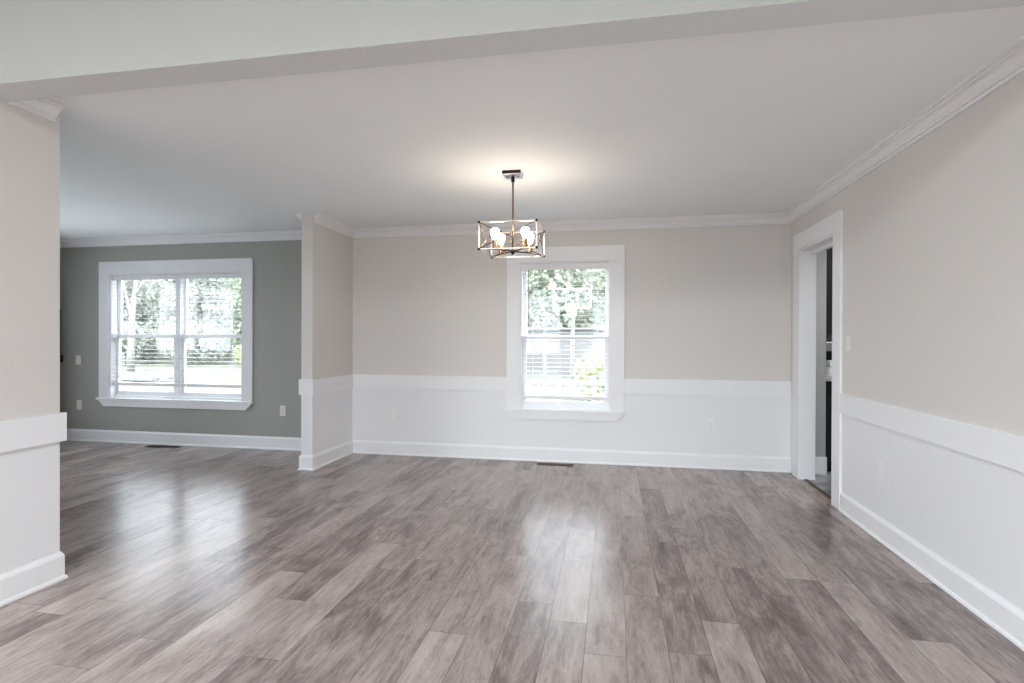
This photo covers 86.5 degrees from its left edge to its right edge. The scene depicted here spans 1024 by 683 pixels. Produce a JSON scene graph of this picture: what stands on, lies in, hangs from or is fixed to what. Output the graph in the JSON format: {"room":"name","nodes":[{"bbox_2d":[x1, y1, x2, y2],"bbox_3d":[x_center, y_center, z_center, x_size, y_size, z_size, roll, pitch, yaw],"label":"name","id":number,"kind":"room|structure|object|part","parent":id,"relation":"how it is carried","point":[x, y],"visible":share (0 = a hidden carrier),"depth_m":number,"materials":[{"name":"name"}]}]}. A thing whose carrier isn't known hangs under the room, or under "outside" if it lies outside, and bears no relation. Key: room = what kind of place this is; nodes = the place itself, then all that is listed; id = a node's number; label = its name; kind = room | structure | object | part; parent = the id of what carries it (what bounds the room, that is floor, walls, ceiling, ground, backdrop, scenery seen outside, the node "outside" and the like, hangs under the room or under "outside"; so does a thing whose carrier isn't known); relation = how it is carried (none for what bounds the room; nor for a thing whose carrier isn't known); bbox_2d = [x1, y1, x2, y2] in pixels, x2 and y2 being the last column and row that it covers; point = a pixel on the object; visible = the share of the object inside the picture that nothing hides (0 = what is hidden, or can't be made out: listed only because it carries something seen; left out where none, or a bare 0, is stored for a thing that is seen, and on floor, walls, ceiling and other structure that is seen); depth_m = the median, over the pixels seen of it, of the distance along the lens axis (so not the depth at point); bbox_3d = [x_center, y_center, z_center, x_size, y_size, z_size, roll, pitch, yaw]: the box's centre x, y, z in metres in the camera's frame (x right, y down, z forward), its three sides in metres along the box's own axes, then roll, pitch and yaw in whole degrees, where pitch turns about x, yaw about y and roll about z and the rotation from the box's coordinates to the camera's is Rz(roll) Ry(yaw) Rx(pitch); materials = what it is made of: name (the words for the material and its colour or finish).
{"room":"empty dining room","nodes":[
{"label":"empty dining room","id":0,"kind":"room"},
{"bbox_2d":[0,100,59,573],"bbox_3d":[-2.429,0.008,2.621,0.116,2.440,0.406,0,0,11],"label":"wall","id":1,"kind":"structure","parent":0,"point":[29,142],"depth_m":2.66,"materials":[{"name":"beige paint"}]},
{"bbox_2d":[0,412,66,452],"bbox_3d":[-2.428,0.441,2.632,0.156,0.146,0.426,0,0,11],"label":"trim","id":2,"kind":"structure","parent":1,"relation":"attached to","point":[18,433],"depth_m":2.66,"materials":[{"name":"white paint"}]},
{"bbox_2d":[0,551,67,606],"bbox_3d":[-2.430,1.157,2.637,0.164,0.142,0.430,0,0,11],"label":"baseboard","id":3,"kind":"structure","parent":1,"relation":"attached to","point":[17,583],"depth_m":2.66,"materials":[{"name":"white paint"}]},
{"bbox_2d":[6,97,66,120],"bbox_3d":[-2.317,-1.166,2.659,0.080,0.090,0.224,0,0,11],"label":"crown molding","id":4,"kind":"structure","parent":1,"relation":"attached to","point":[48,108],"depth_m":2.69,"materials":[{"name":"white paint"}]},
{"bbox_2d":[301,213,352,454],"bbox_3d":[-1.877,-0.001,5.576,0.116,2.440,0.806,0,0,11],"label":"wall","id":5,"kind":"structure","parent":0,"point":[327,254],"depth_m":5.40,"materials":[{"name":"beige paint"}]},
{"bbox_2d":[121,348,536,392],"bbox_3d":[-16.916,1.674,18.419,140.000,0.100,150.000,0,0,11],"label":"lawn","id":6,"kind":"structure","parent":0,"point":[232,371],"depth_m":26.46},
{"bbox_2d":[121,376,131,380],"bbox_3d":[-15.889,1.516,22.291,0.668,0.196,0.471,0,0,11],"label":"boulder","id":7,"kind":"object","parent":6,"relation":"on","point":[122,377],"visible":0.63,"depth_m":22.19,"materials":[{"name":"grey stone"}]},
{"bbox_2d":[124,280,144,371],"bbox_3d":[-19.734,-2.276,28.231,2.819,7.718,2.745,0,0,11],"label":"tree","id":8,"kind":"object","parent":6,"relation":"on","point":[131,307],"visible":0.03,"depth_m":28.10,"materials":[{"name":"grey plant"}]},
{"bbox_2d":[121,280,159,360],"bbox_3d":[-31.359,-2.814,43.043,6.493,9.529,6.205,0,0,-27],"label":"tree","id":9,"kind":"object","parent":6,"relation":"on","point":[141,308],"visible":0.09,"depth_m":42.24,"materials":[{"name":"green plant"}]},
{"bbox_2d":[121,320,167,363],"bbox_3d":[-25.533,0.138,36.587,4.261,3.134,4.035,0,0,-26],"label":"shrub","id":10,"kind":"object","parent":6,"relation":"on","point":[142,350],"visible":0.27,"depth_m":36.37,"materials":[{"name":"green plant"}]},
{"bbox_2d":[127,282,162,356],"bbox_3d":[-32.864,-2.843,49.691,6.205,9.529,6.493,0,0,-27],"label":"tree","id":11,"kind":"object","parent":6,"relation":"on","point":[145,282],"visible":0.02,"depth_m":48.71,"materials":[{"name":"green plant"}]},
{"bbox_2d":[132,373,159,381],"bbox_3d":[-14.949,1.450,22.198,1.000,0.334,0.875,0,0,11],"label":"boulder","id":12,"kind":"object","parent":6,"relation":"on","point":[138,378],"visible":0.77,"depth_m":21.97,"materials":[{"name":"grey stone"}]},
{"bbox_2d":[160,375,173,381],"bbox_3d":[-14.073,1.493,22.261,0.524,0.254,0.543,0,0,-28],"label":"boulder","id":13,"kind":"object","parent":6,"relation":"on","point":[172,377],"visible":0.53,"depth_m":22.10,"materials":[{"name":"grey stone"}]},
{"bbox_2d":[154,320,226,364],"bbox_3d":[-21.309,0.153,36.239,4.261,3.134,4.035,0,0,-26],"label":"shrub","id":14,"kind":"object","parent":6,"relation":"on","point":[213,346],"visible":0.65,"depth_m":35.67,"materials":[{"name":"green plant"}]},
{"bbox_2d":[145,278,236,360],"bbox_3d":[-24.481,-2.548,41.658,6.455,8.953,6.096,0,0,42],"label":"tree","id":15,"kind":"object","parent":6,"relation":"on","point":[167,295],"visible":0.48,"depth_m":40.48,"materials":[{"name":"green plant"}]},
{"bbox_2d":[189,278,237,357],"bbox_3d":[-26.720,-2.571,48.417,6.483,8.969,5.992,0,0,-35],"label":"tree","id":16,"kind":"object","parent":6,"relation":"on","point":[229,285],"visible":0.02,"depth_m":48.02,"materials":[{"name":"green plant"}]},
{"bbox_2d":[222,286,238,355],"bbox_3d":[-28.895,-2.734,55.566,6.638,9.222,6.292,0,0,41],"label":"tree","id":17,"kind":"object","parent":6,"relation":"on","point":[227,352],"visible":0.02,"depth_m":54.82,"materials":[{"name":"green plant"}]},
{"bbox_2d":[221,278,240,351],"bbox_3d":[-17.892,-3.225,40.299,6.441,9.771,5.799,0,0,11],"label":"tree","id":18,"kind":"object","parent":6,"relation":"on","point":[237,283],"visible":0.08,"depth_m":39.02,"materials":[{"name":"green plant"}]},
{"bbox_2d":[232,344,240,363],"bbox_3d":[-16.573,0.783,34.529,2.588,1.784,2.115,0,0,11],"label":"shrub","id":19,"kind":"object","parent":6,"relation":"on","point":[238,354],"visible":0.13,"depth_m":34.15,"materials":[{"name":"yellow plant"}]},
{"bbox_2d":[527,269,603,327],"bbox_3d":[2.699,-3.133,33.250,5.799,9.771,6.441,0,0,11],"label":"tree","id":20,"kind":"object","parent":6,"relation":"on","point":[540,319],"visible":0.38,"depth_m":31.54,"materials":[{"name":"green plant"}]},
{"bbox_2d":[527,329,604,374],"bbox_3d":[2.629,0.483,28.147,4.750,2.340,2.700,0,0,11],"label":"shed","id":21,"kind":"object","parent":6,"relation":"on","point":[580,347],"visible":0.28,"depth_m":27.04,"materials":[{"name":"grey"}]},
{"bbox_3d":[1.631,0.528,27.133,0.160,2.250,0.060,0,0,11],"label":"post","id":22,"kind":"part","parent":21,"relation":"part of","materials":[{"name":"white wood"}]},
{"bbox_3d":[2.958,0.533,26.885,0.160,2.250,0.060,0,0,11],"label":"post","id":23,"kind":"part","parent":21,"relation":"part of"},
{"bbox_3d":[4.531,0.539,26.592,0.160,2.250,0.060,0,0,11],"label":"post","id":24,"kind":"part","parent":21,"relation":"part of","materials":[{"name":"white"}]},
{"bbox_2d":[527,380,604,401],"bbox_3d":[0.897,1.190,9.195,4.600,1.050,0.100,0,0,11],"label":"porch railing","id":25,"kind":"object","parent":6,"relation":"on","point":[560,391],"visible":0.06,"depth_m":9.16,"materials":[{"name":"white wood"}]},
{"bbox_3d":[0.798,1.215,9.213,0.100,1.000,0.100,0,0,11],"label":"post","id":26,"kind":"part","parent":25,"relation":"part of","materials":[{"name":"white wood"}]},
{"bbox_3d":[0.898,0.690,9.193,4.600,0.050,0.100,0,0,11],"label":"rail","id":27,"kind":"part","parent":25,"relation":"part of","materials":[{"name":"white wood"}]},
{"bbox_2d":[570,343,604,401],"bbox_3d":[2.573,0.925,14.986,1.967,1.762,1.608,0,0,11],"label":"shrub","id":28,"kind":"object","parent":6,"relation":"on","point":[592,371],"visible":0.29,"depth_m":14.89,"materials":[{"name":"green plant"}]},
{"bbox_2d":[576,269,604,327],"bbox_3d":[7.192,-3.139,39.091,6.441,9.771,5.799,0,0,11],"label":"tree","id":29,"kind":"object","parent":6,"relation":"on","point":[602,306],"visible":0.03,"depth_m":37.77,"materials":[{"name":"green plant"}]},
{"bbox_2d":[60,224,826,456],"bbox_3d":[-1.354,0.000,5.959,8.763,2.440,0.140,0,0,11],"label":"wall","id":30,"kind":"structure","parent":0,"point":[704,302],"depth_m":5.70,"materials":[{"name":"beige paint"}]},
{"bbox_2d":[76,355,80,364],"bbox_3d":[-5.273,0.225,6.614,0.070,0.115,0.011,0,0,11],"label":"light switch","id":31,"kind":"object","parent":30,"relation":"attached to","point":[78,357],"visible":1,"depth_m":6.61,"materials":[{"name":"white plastic"}]},
{"bbox_2d":[77,400,81,409],"bbox_3d":[-5.259,0.771,6.614,0.070,0.115,0.009,0,0,11],"label":"duplex outlet","id":32,"kind":"object","parent":30,"relation":"attached to","point":[79,402],"visible":1,"depth_m":6.61,"materials":[{"name":"white plastic"}]},
{"bbox_2d":[96,258,253,409],"bbox_3d":[-3.947,-0.087,6.420,2.080,1.729,0.185,0,0,11],"label":"window","id":33,"kind":"structure","parent":30,"relation":"in","point":[109,394],"depth_m":6.42,"materials":[{"name":"white paint"}]},
{"bbox_3d":[-4.377,-0.417,6.569,0.848,0.746,0.028,0,0,11],"label":"sash","id":34,"kind":"part","parent":33,"relation":"part of","materials":[{"name":"glass"}]},
{"bbox_3d":[-4.385,0.283,6.540,0.848,0.734,0.028,0,0,11],"label":"sash","id":35,"kind":"part","parent":33,"relation":"part of","materials":[{"name":"glass"}]},
{"bbox_3d":[-3.959,0.728,6.376,2.080,0.100,0.090,0,0,11],"label":"sill","id":36,"kind":"part","parent":33,"relation":"part of","materials":[{"name":"white paint"}]},
{"bbox_2d":[112,273,240,387],"bbox_3d":[-3.945,-0.129,6.405,1.761,1.316,0.063,0,0,11],"label":"window blind","id":37,"kind":"object","parent":33,"relation":"attached to","point":[223,275],"visible":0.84,"depth_m":6.41,"materials":[{"name":"grey plastic"}]},
{"bbox_3d":[-4.651,-0.114,6.544,0.002,1.252,0.049,0,0,11],"label":"ladder cord","id":38,"kind":"part","parent":37,"relation":"part of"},
{"bbox_3d":[-3.945,0.512,6.414,1.751,0.034,0.048,0,0,11],"label":"rail","id":39,"kind":"part","parent":37,"relation":"part of","materials":[{"name":"white plastic"}]},
{"bbox_3d":[-3.934,-0.052,6.463,1.761,1.473,0.095,0,0,11],"label":"frame","id":40,"kind":"part","parent":33,"relation":"part of","materials":[{"name":"white plastic"}]},
{"bbox_3d":[-3.480,-0.414,6.401,0.848,0.746,0.028,0,0,11],"label":"sash","id":41,"kind":"part","parent":33,"relation":"part of","materials":[{"name":"white plastic"}]},
{"bbox_3d":[-3.488,0.286,6.372,0.848,0.734,0.028,0,0,11],"label":"sash","id":42,"kind":"part","parent":33,"relation":"part of","materials":[{"name":"glass"}]},
{"bbox_2d":[60,214,301,247],"bbox_3d":[-4.012,-1.179,4.621,3.739,0.090,3.460,0,0,11],"label":"crown molding","id":43,"kind":"structure","parent":30,"relation":"attached to","point":[295,234],"depth_m":6.30,"materials":[{"name":"white paint"}]},
{"bbox_2d":[280,406,285,415],"bbox_3d":[-2.576,0.778,6.113,0.070,0.115,0.009,0,0,11],"label":"duplex outlet","id":44,"kind":"object","parent":30,"relation":"attached to","point":[282,408],"visible":1,"depth_m":6.11,"materials":[{"name":"white plastic"}]},
{"bbox_2d":[389,409,394,419],"bbox_3d":[-1.300,0.792,5.875,0.070,0.115,0.009,0,0,11],"label":"duplex outlet","id":45,"kind":"object","parent":30,"relation":"attached to","point":[391,412],"visible":1,"depth_m":5.87,"materials":[{"name":"white plastic"}]},
{"bbox_2d":[299,374,505,394],"bbox_3d":[-1.041,0.436,5.413,1.857,0.146,0.823,0,0,11],"label":"trim","id":46,"kind":"structure","parent":30,"relation":"attached to","point":[489,383],"depth_m":5.74,"materials":[{"name":"white paint"}]},
{"bbox_2d":[67,428,790,472],"bbox_3d":[-1.771,1.154,4.210,8.314,0.142,3.460,0,0,11],"label":"baseboard","id":47,"kind":"structure","parent":30,"relation":"attached to","point":[519,453],"depth_m":5.66,"materials":[{"name":"white paint"}]},
{"bbox_2d":[505,245,624,421],"bbox_3d":[0.541,-0.084,5.583,1.214,1.758,0.185,0,0,11],"label":"window","id":48,"kind":"structure","parent":30,"relation":"in","point":[612,409],"depth_m":5.54,"materials":[{"name":"white paint"}]},
{"bbox_3d":[0.530,0.745,5.539,1.214,0.100,0.090,0,0,11],"label":"sill","id":49,"kind":"part","parent":48,"relation":"part of","materials":[{"name":"white paint"}]},
{"bbox_3d":[0.548,0.686,5.630,0.886,0.033,0.095,0,0,11],"label":"frame","id":50,"kind":"part","parent":48,"relation":"part of","materials":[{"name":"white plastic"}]},
{"bbox_2d":[522,262,608,399],"bbox_3d":[0.540,-0.104,5.568,0.886,1.391,0.063,0,0,11],"label":"window blind","id":51,"kind":"object","parent":48,"relation":"attached to","point":[597,265],"visible":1,"depth_m":5.56,"materials":[{"name":"grey plastic"}]},
{"bbox_3d":[0.216,-0.087,5.636,0.002,1.327,0.049,0,0,11],"label":"ladder cord","id":52,"kind":"part","parent":51,"relation":"part of","materials":[{"name":"white"}]},
{"bbox_3d":[0.539,0.574,5.577,0.876,0.034,0.048,0,0,11],"label":"rail","id":53,"kind":"part","parent":51,"relation":"part of","materials":[{"name":"white plastic"}]},
{"bbox_3d":[0.865,-0.085,5.515,0.002,1.327,0.049,0,0,11],"label":"ladder cord","id":54,"kind":"part","parent":51,"relation":"part of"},
{"bbox_3d":[0.548,0.302,5.620,0.886,0.734,0.028,0,0,11],"label":"sash","id":55,"kind":"part","parent":48,"relation":"part of","materials":[{"name":"glass"}]},
{"bbox_3d":[0.556,-0.413,5.649,0.886,0.776,0.028,0,0,11],"label":"sash","id":56,"kind":"part","parent":48,"relation":"part of","materials":[{"name":"glass"}]},
{"bbox_2d":[314,35,1023,237],"bbox_3d":[0.132,-1.163,3.848,4.459,0.090,3.460,0,0,11],"label":"crown molding","id":57,"kind":"structure","parent":30,"relation":"attached to","point":[1008,64],"depth_m":4.21,"materials":[{"name":"white paint"}]},
{"bbox_2d":[624,379,790,396],"bbox_3d":[1.875,0.446,5.278,1.543,0.146,0.017,0,0,11],"label":"trim","id":58,"kind":"structure","parent":30,"relation":"attached to","point":[632,386],"depth_m":5.26,"materials":[{"name":"white paint"}]},
{"bbox_2d":[707,419,714,430],"bbox_3d":[1.929,0.809,5.273,0.070,0.115,0.009,0,0,11],"label":"duplex outlet","id":59,"kind":"object","parent":30,"relation":"attached to","point":[710,422],"visible":1,"depth_m":5.27,"materials":[{"name":"white plastic"}]},
{"bbox_2d":[815,457,826,473],"bbox_3d":[2.851,1.163,5.123,0.197,0.158,0.030,0,0,11],"label":"baseboard","id":60,"kind":"structure","parent":30,"relation":"attached to","point":[820,462],"depth_m":5.10,"materials":[{"name":"white paint"}]},
{"bbox_2d":[0,440,1023,682],"bbox_3d":[-0.744,1.297,1.669,11.265,0.120,10.200,0,0,11],"label":"floor","id":61,"kind":"structure","parent":0,"point":[184,564],"depth_m":2.79,"materials":[{"name":"grey laminate"}]},
{"bbox_2d":[145,445,180,447],"bbox_3d":[-4.015,1.207,6.261,0.400,0.005,0.085,0,0,11],"label":"floor vent","id":62,"kind":"object","parent":61,"relation":"in","point":[163,446],"visible":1,"depth_m":6.25,"materials":[{"name":"black metal"}]},
{"bbox_2d":[536,463,572,465],"bbox_3d":[0.427,1.225,5.422,0.360,0.005,0.085,0,0,11],"label":"floor vent","id":63,"kind":"object","parent":61,"relation":"in","point":[551,464],"visible":1,"depth_m":5.42,"materials":[{"name":"brown metal"}]},
{"bbox_2d":[826,381,831,470],"bbox_3d":[3.464,0.810,5.362,0.900,0.868,0.633,0,0,11],"label":"base cabinet","id":64,"kind":"object","parent":61,"relation":"on","point":[828,383],"visible":0.02,"depth_m":5.16,"materials":[{"name":"black paint"}]},
{"bbox_3d":[3.195,0.458,5.133,0.440,0.152,0.020,0,0,11],"label":"drawer","id":65,"kind":"part","parent":64,"relation":"part of","materials":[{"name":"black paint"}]},
{"bbox_3d":[3.498,0.355,5.474,0.928,0.040,0.853,0,0,11],"label":"countertop","id":66,"kind":"structure","parent":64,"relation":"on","visible":0},
{"bbox_2d":[826,342,831,364],"bbox_3d":[3.149,0.169,5.405,0.170,0.330,0.220,0,0,11],"label":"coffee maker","id":67,"kind":"object","parent":66,"relation":"on","point":[828,344],"visible":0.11,"depth_m":5.33,"materials":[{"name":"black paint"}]},
{"bbox_2d":[826,363,831,376],"bbox_3d":[3.053,0.273,5.220,0.090,0.124,0.089,0,0,11],"label":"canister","id":68,"kind":"object","parent":66,"relation":"on","point":[828,367],"visible":0.58,"depth_m":5.19,"materials":[{"name":"white ceramic"}]},
{"bbox_2d":[0,0,1023,101],"bbox_3d":[-2.093,-1.597,2.424,8.594,0.946,0.152,0,0,11],"label":"wall header","id":69,"kind":"structure","parent":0,"point":[49,48],"depth_m":2.12,"materials":[{"name":"white paint"}]},
{"bbox_2d":[55,6,1023,238],"bbox_3d":[-1.750,-1.315,4.269,8.594,0.200,3.600,0,0,11],"label":"ceiling","id":70,"kind":"structure","parent":0,"point":[751,122],"depth_m":3.14,"materials":[{"name":"paint"}]},
{"bbox_2d":[478,170,544,258],"bbox_3d":[0.006,-0.915,3.902,0.419,0.586,0.420,0,0,11],"label":"chandelier","id":71,"kind":"object","parent":70,"relation":"hanging from","point":[528,236],"visible":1,"depth_m":3.87,"materials":[{"name":"silver metal"}]},
{"bbox_2d":[491,228,498,247],"bbox_3d":[-0.120,-0.726,3.817,0.060,0.146,0.060,0,0,11],"label":"bulb","id":72,"kind":"object","parent":71,"relation":"attached to","point":[494,233],"depth_m":3.80,"materials":[{"name":"white glass"}]},
{"bbox_2d":[497,233,504,252],"bbox_3d":[-0.081,-0.726,4.029,0.060,0.146,0.060,0,0,11],"label":"bulb","id":73,"kind":"object","parent":71,"relation":"attached to","point":[501,241],"depth_m":4.01,"materials":[{"name":"white glass"}]},
{"bbox_3d":[0.006,-0.728,3.903,0.407,0.191,0.407,0,0,11],"label":"cage frame","id":74,"kind":"part","parent":71,"relation":"part of","materials":[{"name":"silver metal"}]},
{"bbox_3d":[0.006,-0.902,3.902,0.012,0.492,0.012,0,0,11],"label":"rod","id":75,"kind":"part","parent":71,"relation":"part of","materials":[{"name":"brown metal"}]},
{"bbox_2d":[521,226,529,246],"bbox_3d":[0.092,-0.725,3.777,0.060,0.146,0.060,0,0,11],"label":"bulb","id":76,"kind":"object","parent":71,"relation":"attached to","point":[525,231],"depth_m":3.76,"materials":[{"name":"white glass"}]},
{"bbox_2d":[527,233,533,252],"bbox_3d":[0.132,-0.725,3.989,0.060,0.146,0.060,0,0,11],"label":"bulb","id":77,"kind":"object","parent":71,"relation":"attached to","point":[530,237],"depth_m":3.97,"materials":[{"name":"white glass"}]},
{"bbox_2d":[527,375,604,401],"bbox_3d":[1.244,1.664,20.881,7.600,0.020,11.500,0,0,11],"label":"driveway","id":78,"kind":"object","parent":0,"point":[564,377],"visible":0.14,"depth_m":19.21,"materials":[{"name":"white concrete"}]},
{"bbox_2d":[553,288,590,386],"bbox_3d":[2.205,-0.119,19.837,1.360,3.600,1.590,0,0,11],"label":"basketball hoop","id":79,"kind":"object","parent":78,"relation":"on","point":[572,307],"visible":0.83,"depth_m":19.66,"materials":[{"name":"plastic"}]},
{"bbox_3d":[2.159,-1.548,19.561,1.360,0.740,0.040,0,0,11],"label":"backboard frame","id":80,"kind":"part","parent":79,"relation":"part of","materials":[{"name":"white"}]},
{"bbox_2d":[826,336,831,341],"bbox_3d":[4.359,0.019,5.809,2.760,2.440,0.120,0,0,11],"label":"wall","id":81,"kind":"structure","parent":0,"point":[828,338],"depth_m":5.92,"materials":[{"name":"grey paint"}]},
{"bbox_2d":[826,247,832,335],"bbox_3d":[3.524,-0.593,5.599,0.900,1.060,0.585,0,0,11],"label":"upper cabinet","id":82,"kind":"object","parent":81,"relation":"attached to","point":[829,251],"visible":0.02,"depth_m":5.38,"materials":[{"name":"black paint"}]},
{"bbox_2d":[790,72,1023,611],"bbox_3d":[1.859,-0.301,0.639,0.120,3.100,9.140,0,0,11],"label":"wall","id":83,"kind":"structure","parent":0,"point":[933,235],"depth_m":2.75,"materials":[{"name":"beige paint"}]},
{"bbox_2d":[792,210,842,508],"bbox_3d":[2.570,0.135,4.499,0.143,2.205,1.063,0,0,11],"label":"door frame","id":84,"kind":"structure","parent":83,"relation":"in","point":[826,234],"depth_m":4.86,"materials":[{"name":"white paint"}]},
{"bbox_2d":[804,479,830,498],"bbox_3d":[2.557,1.238,4.499,0.032,0.012,0.753,0,0,11],"label":"trim","id":85,"kind":"structure","parent":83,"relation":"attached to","point":[806,480],"depth_m":4.55,"materials":[{"name":"grey wood"}]},
{"bbox_2d":[846,335,849,350],"bbox_3d":[2.407,0.009,3.886,0.011,0.115,0.070,0,0,11],"label":"light switch","id":86,"kind":"object","parent":83,"relation":"attached to","point":[847,336],"visible":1,"depth_m":3.89,"materials":[{"name":"white plastic"}]},
{"bbox_2d":[838,491,1023,650],"bbox_3d":[1.675,1.180,0.079,0.024,0.142,7.962,0,0,11],"label":"baseboard","id":87,"kind":"structure","parent":83,"relation":"attached to","point":[1000,614],"depth_m":2.73,"materials":[{"name":"white paint"}]},
{"bbox_2d":[840,393,1023,472],"bbox_3d":[1.681,0.464,0.075,0.017,0.146,7.962,0,0,11],"label":"trim","id":88,"kind":"structure","parent":83,"relation":"attached to","point":[1003,448],"depth_m":2.73,"materials":[{"name":"white paint"}]},
{"bbox_3d":[-5.922,-0.012,4.980,0.140,2.440,3.460,0,0,11],"label":"wall","id":89,"kind":"structure","parent":0,"visible":0},
{"bbox_2d":[60,309,62,361],"bbox_3d":[-5.571,0.177,6.144,0.125,2.044,0.915,0,0,11],"label":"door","id":90,"kind":"structure","parent":89,"relation":"in","point":[61,356],"depth_m":6.56,"materials":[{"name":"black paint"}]}
]}

